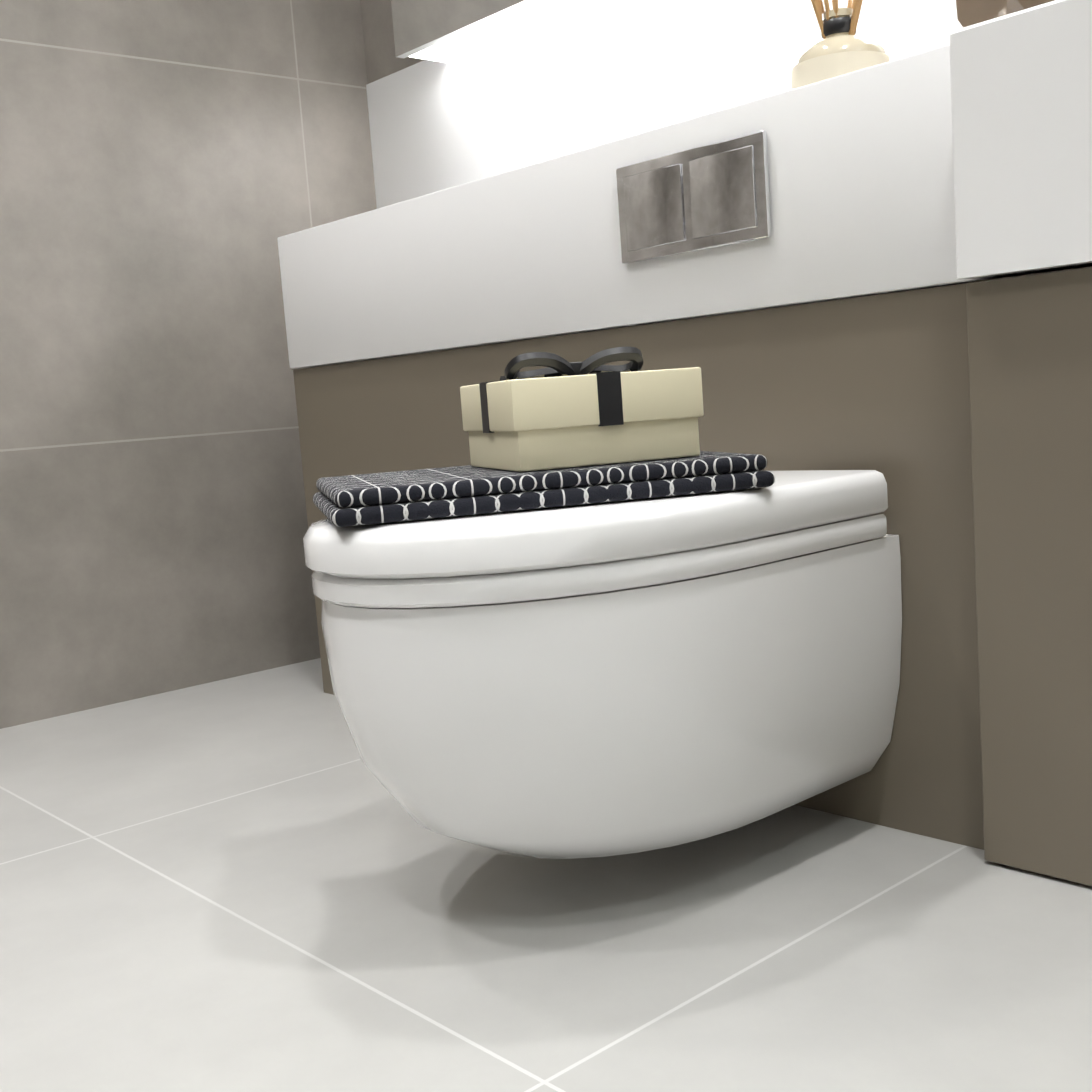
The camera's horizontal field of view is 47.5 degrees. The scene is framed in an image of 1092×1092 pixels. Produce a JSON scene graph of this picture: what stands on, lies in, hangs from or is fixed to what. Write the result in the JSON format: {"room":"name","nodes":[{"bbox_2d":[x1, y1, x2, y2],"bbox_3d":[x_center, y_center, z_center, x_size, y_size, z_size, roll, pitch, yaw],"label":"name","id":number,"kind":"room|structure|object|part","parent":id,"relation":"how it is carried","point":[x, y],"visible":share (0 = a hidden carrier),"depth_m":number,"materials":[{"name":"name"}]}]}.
{"room":"bathroom","nodes":[
{"label":"bathroom","id":0,"kind":"room"},
{"bbox_2d":[0,0,376,728],"bbox_3d":[-1.331,-0.728,1.964,2.468,2.220,0.100,-10,9,-41],"label":"wall","id":1,"kind":"structure","parent":0,"point":[172,172],"depth_m":2.43,"materials":[{"name":"tile"}]},
{"bbox_2d":[360,0,425,83],"bbox_3d":[0.755,-0.831,1.544,0.100,2.220,3.500,-10,9,-41],"label":"wall","id":2,"kind":"structure","parent":0,"point":[382,59],"depth_m":2.67,"materials":[{"name":"tile"}]},
{"bbox_2d":[391,0,536,57],"bbox_3d":[-0.124,-1.453,2.226,0.138,1.014,0.465,-10,9,-41],"label":"mirror","id":3,"kind":"object","parent":2,"relation":"attached to","point":[419,25],"visible":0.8,"depth_m":2.28,"materials":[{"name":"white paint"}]},
{"bbox_2d":[409,0,600,62],"bbox_3d":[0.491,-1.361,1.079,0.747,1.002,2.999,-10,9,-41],"label":"led strip","id":4,"kind":"object","parent":3,"relation":"attached to","point":[537,13],"visible":0.8,"depth_m":2.30,"materials":[{"name":"white"}]},
{"bbox_2d":[366,0,962,208],"bbox_3d":[0.451,-0.773,1.819,0.004,0.385,2.491,-10,9,-41],"label":"wall","id":5,"kind":"structure","parent":2,"relation":"attached to","point":[598,73],"depth_m":2.21,"materials":[{"name":"white paint"}]},
{"bbox_2d":[0,658,1091,1091],"bbox_3d":[-0.114,0.487,0.835,2.668,0.100,3.500,-10,9,-41],"label":"floor","id":6,"kind":"structure","parent":0,"point":[258,882],"depth_m":1.21,"materials":[{"name":"tile"}]},
{"bbox_2d":[277,0,1091,885],"bbox_3d":[0.418,-0.124,1.620,0.481,0.850,2.193,-10,9,-41],"label":"half wall","id":7,"kind":"structure","parent":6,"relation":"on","point":[885,268],"depth_m":1.38,"materials":[{"name":"white"}]},
{"bbox_2d":[303,470,901,858],"bbox_3d":[0.035,0.128,1.353,0.603,0.370,0.439,-10,9,-41],"label":"toilet","id":8,"kind":"object","parent":7,"relation":"attached to","point":[605,679],"visible":0.92,"depth_m":1.16,"materials":[{"name":"white ceramic"}]},
{"bbox_2d":[313,451,774,526],"bbox_3d":[-0.020,-0.067,1.300,0.430,0.032,0.300,-6,7,-13],"label":"towel","id":9,"kind":"object","parent":8,"relation":"on","point":[374,498],"visible":0.92,"depth_m":1.17,"materials":[{"name":"black fabric"}]},
{"bbox_2d":[460,347,703,471],"bbox_3d":[0.032,-0.147,1.302,0.200,0.116,0.200,-6,7,-17],"label":"gift box","id":10,"kind":"object","parent":9,"relation":"on","point":[561,412],"visible":1,"depth_m":1.22,"materials":[{"name":"beige cardboard"}]},
{"bbox_3d":[0.022,-0.032,1.332,0.598,0.046,0.440,-10,9,-41],"label":"lid","id":11,"kind":"part","parent":8,"relation":"part of","materials":[{"name":"white ceramic"}]},
{"bbox_3d":[0.017,0.006,1.330,0.568,0.025,0.434,-10,9,-41],"label":"seat","id":12,"kind":"part","parent":8,"relation":"part of","materials":[{"name":"white plastic"}]},
{"bbox_2d":[277,38,1091,368],"bbox_3d":[0.137,-0.446,1.905,0.438,0.238,1.369,-10,9,-41],"label":"countertop","id":13,"kind":"structure","parent":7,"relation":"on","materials":[{"name":"white"}]},
{"bbox_2d":[791,0,889,88],"bbox_3d":[0.363,-0.703,1.497,0.184,0.333,0.208,-10,9,-41],"label":"reed diffuser","id":14,"kind":"object","parent":13,"relation":"on","point":[841,48],"visible":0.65,"depth_m":1.47,"materials":[{"name":"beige glass"}]},
{"bbox_2d":[956,0,1054,27],"bbox_3d":[0.585,-0.691,1.406,0.197,0.298,0.288,-10,9,-41],"label":"vase","id":15,"kind":"object","parent":13,"relation":"on","point":[971,12],"visible":0.07,"depth_m":1.42,"materials":[{"name":"brown glass"}]},
{"bbox_2d":[949,0,1091,282],"bbox_3d":[0.853,-0.400,1.075,0.481,0.238,0.823,-10,9,-41],"label":"basin","id":16,"kind":"object","parent":13,"relation":"in","point":[1021,81],"depth_m":1.17,"materials":[{"name":"white ceramic"}]},
{"bbox_3d":[0.171,-0.024,1.958,0.430,0.610,1.369,-10,9,-41],"label":"boxing panel","id":17,"kind":"part","parent":7,"relation":"part of","materials":[{"name":"brown"}]},
{"bbox_3d":[0.702,0.048,1.007,0.019,0.604,0.754,-10,9,-41],"label":"cabinet door","id":18,"kind":"part","parent":7,"relation":"part of","materials":[{"name":"brown wood"}]}
]}

